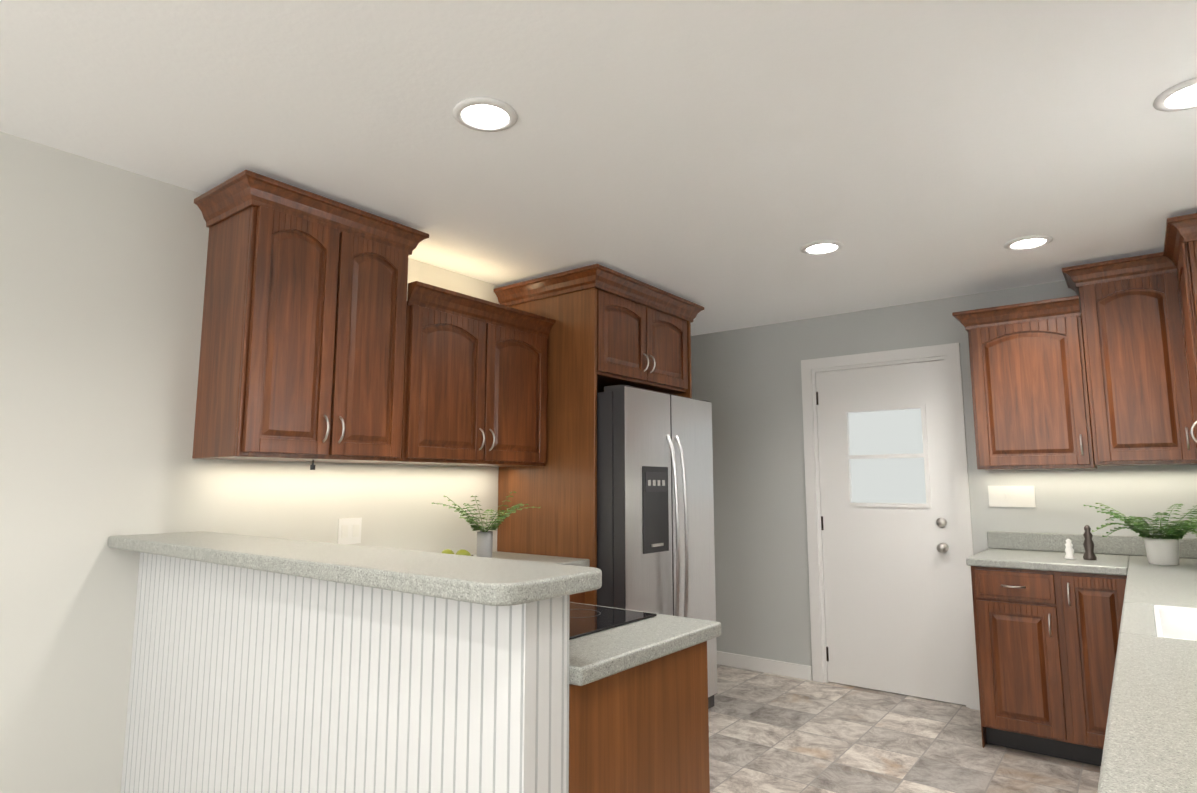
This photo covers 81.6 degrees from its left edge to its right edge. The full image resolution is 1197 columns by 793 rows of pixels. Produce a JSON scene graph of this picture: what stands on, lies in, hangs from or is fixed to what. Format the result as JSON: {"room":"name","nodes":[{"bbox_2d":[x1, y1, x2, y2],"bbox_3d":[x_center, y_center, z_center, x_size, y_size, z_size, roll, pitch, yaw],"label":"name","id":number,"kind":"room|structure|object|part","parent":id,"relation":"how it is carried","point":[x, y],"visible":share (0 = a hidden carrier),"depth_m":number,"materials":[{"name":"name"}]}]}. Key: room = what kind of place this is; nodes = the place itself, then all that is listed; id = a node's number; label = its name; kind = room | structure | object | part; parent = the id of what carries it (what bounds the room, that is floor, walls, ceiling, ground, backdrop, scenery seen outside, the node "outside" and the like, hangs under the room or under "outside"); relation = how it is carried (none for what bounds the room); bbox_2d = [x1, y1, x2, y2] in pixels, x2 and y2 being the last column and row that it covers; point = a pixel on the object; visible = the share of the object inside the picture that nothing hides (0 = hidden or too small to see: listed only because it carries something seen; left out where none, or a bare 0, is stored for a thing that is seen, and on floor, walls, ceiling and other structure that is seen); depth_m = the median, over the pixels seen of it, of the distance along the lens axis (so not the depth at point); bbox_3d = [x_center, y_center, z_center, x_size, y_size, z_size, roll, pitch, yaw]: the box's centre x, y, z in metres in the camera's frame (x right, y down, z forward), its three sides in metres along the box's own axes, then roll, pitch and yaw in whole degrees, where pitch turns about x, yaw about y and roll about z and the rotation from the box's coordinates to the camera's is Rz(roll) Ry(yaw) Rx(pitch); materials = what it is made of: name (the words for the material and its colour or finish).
{"room":"kitchen","nodes":[
{"label":"kitchen","id":0,"kind":"room"},
{"bbox_2d":[0,131,500,792],"bbox_3d":[-1.622,0.401,2.629,0.120,2.420,7.020,-6,-9,37],"label":"wall","id":1,"kind":"structure","parent":0,"point":[102,277],"depth_m":2.41,"materials":[{"name":"white paint"}]},
{"bbox_2d":[192,170,428,462],"bbox_3d":[-1.172,-0.249,2.851,0.421,1.015,0.814,-6,-9,37],"label":"wall cabinet","id":2,"kind":"object","parent":1,"relation":"attached to","point":[302,347],"visible":1,"depth_m":2.66,"materials":[{"name":"brown wood"}]},
{"bbox_2d":[310,460,315,469],"bbox_3d":[-1.139,0.273,2.765,0.019,0.039,0.020,-6,-9,37],"label":"switch","id":3,"kind":"object","parent":2,"relation":"attached to","point":[312,466],"visible":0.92,"depth_m":2.76,"materials":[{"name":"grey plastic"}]},
{"bbox_2d":[337,518,361,543],"bbox_3d":[-1.126,0.610,3.143,0.007,0.115,0.115,-6,-9,37],"label":"electrical outlet plate","id":4,"kind":"object","parent":1,"relation":"attached to","point":[349,530],"visible":0.95,"depth_m":3.14,"materials":[{"name":"white plastic"}]},
{"bbox_2d":[367,281,554,466],"bbox_3d":[-0.680,-0.055,3.468,0.421,0.785,0.915,-6,-9,37],"label":"wall cabinet","id":5,"kind":"object","parent":1,"relation":"attached to","point":[475,381],"visible":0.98,"depth_m":3.30,"materials":[{"name":"brown wood"}]},
{"bbox_2d":[0,0,1196,335],"bbox_3d":[-0.230,-0.974,1.718,3.640,0.080,7.260,-6,-9,37],"label":"ceiling","id":6,"kind":"structure","parent":0,"point":[722,162],"depth_m":2.23,"materials":[{"name":"white paint"}]},
{"bbox_2d":[453,97,517,131],"bbox_3d":[-0.352,-0.872,2.156,0.200,0.011,0.200,-6,-9,37],"label":"recessed light","id":7,"kind":"object","parent":6,"relation":"in","point":[485,114],"visible":1,"depth_m":2.15,"materials":[{"name":"white plastic"}]},
{"bbox_2d":[800,240,843,254],"bbox_3d":[1.083,-0.719,3.363,0.200,0.011,0.200,-6,-9,37],"label":"recessed light","id":8,"kind":"object","parent":6,"relation":"in","point":[821,247],"visible":1,"depth_m":3.36,"materials":[{"name":"white plastic"}]},
{"bbox_2d":[1004,235,1052,249],"bbox_3d":[2.040,-0.728,3.293,0.200,0.011,0.200,-6,-9,37],"label":"recessed light","id":9,"kind":"object","parent":6,"relation":"in","point":[1028,242],"visible":0.96,"depth_m":3.29,"materials":[{"name":"white plastic"}]},
{"bbox_2d":[1153,77,1196,111],"bbox_3d":[1.753,-0.887,2.033,0.200,0.011,0.200,-6,-9,37],"label":"recessed light","id":10,"kind":"object","parent":6,"relation":"in","point":[1181,96],"visible":1,"depth_m":2.06,"materials":[{"name":"white plastic"}]},
{"bbox_2d":[708,664,1100,792],"bbox_3d":[-0.230,1.491,1.405,3.640,0.050,7.260,-6,-9,37],"label":"floor","id":11,"kind":"structure","parent":0,"point":[771,733],"depth_m":3.40,"materials":[{"name":"tile"}]},
{"bbox_2d":[121,552,569,792],"bbox_3d":[-0.851,0.994,1.895,1.899,1.057,0.130,-6,-9,37],"label":"wall","id":12,"kind":"structure","parent":11,"relation":"on","point":[244,680],"depth_m":1.69,"materials":[{"name":"white wood"}]},
{"bbox_2d":[107,531,601,605],"bbox_3d":[-0.839,0.445,1.942,1.944,0.040,0.320,-6,-9,37],"label":"bar","id":13,"kind":"object","parent":12,"relation":"on","point":[488,581],"visible":1,"depth_m":1.57,"materials":[{"name":"grey stone"}]},
{"bbox_2d":[570,592,584,603],"bbox_3d":[-0.638,1.253,3.185,0.630,0.870,1.050,-6,-9,37],"label":"base","id":14,"kind":"object","parent":11,"relation":"on","point":[578,598],"depth_m":3.40,"materials":[{"name":"brown wood"}]},
{"bbox_2d":[494,264,703,604],"bbox_3d":[0.034,0.593,4.041,0.753,2.391,1.109,-6,-9,37],"label":"surround","id":15,"kind":"object","parent":11,"relation":"on","point":[610,327],"visible":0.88,"depth_m":3.70,"materials":[{"name":"brown wood"}]},
{"bbox_3d":[0.034,-0.543,4.184,0.753,0.100,1.109,-6,-9,37],"label":"crown","id":16,"kind":"part","parent":15,"relation":"part of","materials":[{"name":"brown wood"}]},
{"bbox_2d":[569,641,709,792],"bbox_3d":[-0.351,1.100,1.978,1.226,0.870,0.628,-6,-9,37],"label":"base cabinet","id":17,"kind":"object","parent":11,"relation":"on","point":[643,728],"visible":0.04,"depth_m":1.61,"materials":[{"name":"brown wood"}]},
{"bbox_2d":[471,551,589,566],"bbox_3d":[-0.598,0.801,3.245,0.690,0.038,0.996,-6,-9,37],"label":"countertop","id":18,"kind":"structure","parent":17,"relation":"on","point":[501,555],"depth_m":3.47,"materials":[{"name":"grey stone"}]},
{"bbox_2d":[441,549,473,555],"bbox_3d":[-0.648,0.725,3.116,0.190,0.077,0.190,-6,-9,37],"label":"apples","id":19,"kind":"object","parent":18,"relation":"on","point":[459,552],"visible":0.31,"depth_m":3.10,"materials":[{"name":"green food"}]},
{"bbox_2d":[432,491,539,557],"bbox_3d":[-0.525,0.626,3.360,0.499,0.335,0.387,-6,-9,37],"label":"potted plant","id":20,"kind":"object","parent":18,"relation":"on","point":[484,541],"visible":0.92,"depth_m":3.32,"materials":[{"name":"green plant"}]},
{"bbox_2d":[569,602,720,685],"bbox_3d":[-0.611,0.671,2.223,1.929,0.038,0.611,-6,-9,37],"label":"countertop","id":21,"kind":"structure","parent":17,"relation":"on","point":[596,656],"depth_m":1.64,"materials":[{"name":"grey stone"}]},
{"bbox_2d":[569,602,656,639],"bbox_3d":[-0.286,0.618,1.987,0.760,0.007,0.490,-6,-9,37],"label":"cooktop","id":22,"kind":"object","parent":21,"relation":"in","point":[585,619],"visible":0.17,"depth_m":1.89,"materials":[{"name":"black glass"}]},
{"bbox_2d":[597,385,717,708],"bbox_3d":[0.110,0.893,3.943,0.890,1.775,0.910,-6,-9,37],"label":"fridge","id":23,"kind":"object","parent":11,"relation":"on","point":[655,529],"visible":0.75,"depth_m":3.61,"materials":[{"name":"grey metal"}]},
{"bbox_2d":[971,566,1126,765],"bbox_3d":[2.314,1.290,3.476,0.654,0.870,0.696,-6,-9,37],"label":"base cabinet","id":24,"kind":"object","parent":11,"relation":"on","point":[1046,645],"depth_m":3.26,"materials":[{"name":"brown wood"}]},
{"bbox_3d":[1.712,1.066,1.710,0.631,0.870,2.899,-6,-9,37],"label":"base","id":25,"kind":"object","parent":11,"relation":"on","visible":0},
{"bbox_2d":[966,531,1125,573],"bbox_3d":[2.299,0.790,3.561,0.630,0.138,0.679,-6,-9,37],"label":"countertop","id":26,"kind":"structure","parent":25,"relation":"on","point":[1014,550],"depth_m":3.67,"materials":[{"name":"white stone"}]},
{"bbox_2d":[1064,539,1075,559],"bbox_3d":[2.333,0.756,3.438,0.047,0.099,0.047,-3,-8,26],"label":"mill","id":27,"kind":"object","parent":26,"relation":"on","point":[1069,551],"depth_m":3.43,"materials":[{"name":"white ceramic"}]},
{"bbox_2d":[1083,525,1096,559],"bbox_3d":[2.408,0.716,3.409,0.055,0.170,0.055,-3,-8,26],"label":"mill","id":28,"kind":"object","parent":26,"relation":"on","point":[1088,545],"depth_m":3.40,"materials":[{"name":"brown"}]},
{"bbox_2d":[1097,536,1196,792],"bbox_3d":[1.910,0.663,2.026,0.639,0.270,3.589,-6,-9,37],"label":"countertop","id":29,"kind":"structure","parent":25,"relation":"on","point":[1150,743],"depth_m":1.32,"materials":[{"name":"white stone"}]},
{"bbox_2d":[1084,503,1196,564],"bbox_3d":[2.601,0.626,3.231,0.551,0.303,0.627,-6,-9,37],"label":"potted plant","id":30,"kind":"object","parent":29,"relation":"on","point":[1161,549],"visible":1,"depth_m":3.18,"materials":[{"name":"green plant"}]},
{"bbox_2d":[691,280,1196,679],"bbox_3d":[1.954,0.621,4.362,3.640,2.420,0.120,-6,-9,37],"label":"wall","id":31,"kind":"structure","parent":0,"point":[747,383],"depth_m":4.76,"materials":[{"name":"grey paint"}]},
{"bbox_2d":[717,651,811,680],"bbox_3d":[0.984,1.859,4.876,1.049,0.089,0.013,-6,-9,37],"label":"baseboard","id":32,"kind":"structure","parent":31,"relation":"attached to","point":[793,670],"depth_m":4.74,"materials":[{"name":"white wood"}]},
{"bbox_2d":[801,343,979,709],"bbox_3d":[1.823,0.772,4.411,0.990,2.129,0.173,-6,-9,37],"label":"door","id":33,"kind":"structure","parent":31,"relation":"attached to","point":[892,609],"depth_m":4.37,"materials":[{"name":"white"}]},
{"bbox_2d":[988,486,1035,506],"bbox_3d":[2.361,0.572,3.966,0.230,0.115,0.011,-6,-9,37],"label":"switch plate","id":34,"kind":"object","parent":31,"relation":"attached to","point":[1011,496],"visible":1,"depth_m":3.96,"materials":[{"name":"white plastic"}]},
{"bbox_2d":[952,295,1096,469],"bbox_3d":[2.343,-0.042,3.827,0.589,0.880,0.371,-6,-9,37],"label":"wall cabinet","id":35,"kind":"object","parent":31,"relation":"attached to","point":[1030,399],"visible":0.98,"depth_m":3.69,"materials":[{"name":"brown wood"}]},
{"bbox_3d":[1.162,0.131,0.492,0.120,2.420,7.020,-6,-9,37],"label":"wall","id":36,"kind":"structure","parent":0,"visible":0},
{"bbox_2d":[1062,213,1196,465],"bbox_3d":[2.666,-0.200,3.238,0.782,1.016,0.931,-6,-9,37],"label":"wall cabinet","id":37,"kind":"object","parent":36,"relation":"attached to","point":[1139,319],"visible":1,"depth_m":3.39,"materials":[{"name":"brown wood"}]},
{"bbox_3d":[2.666,-0.654,3.296,0.781,0.100,0.931,-6,-9,37],"label":"crown","id":38,"kind":"part","parent":37,"relation":"part of","materials":[{"name":"brown wood"}]}
]}

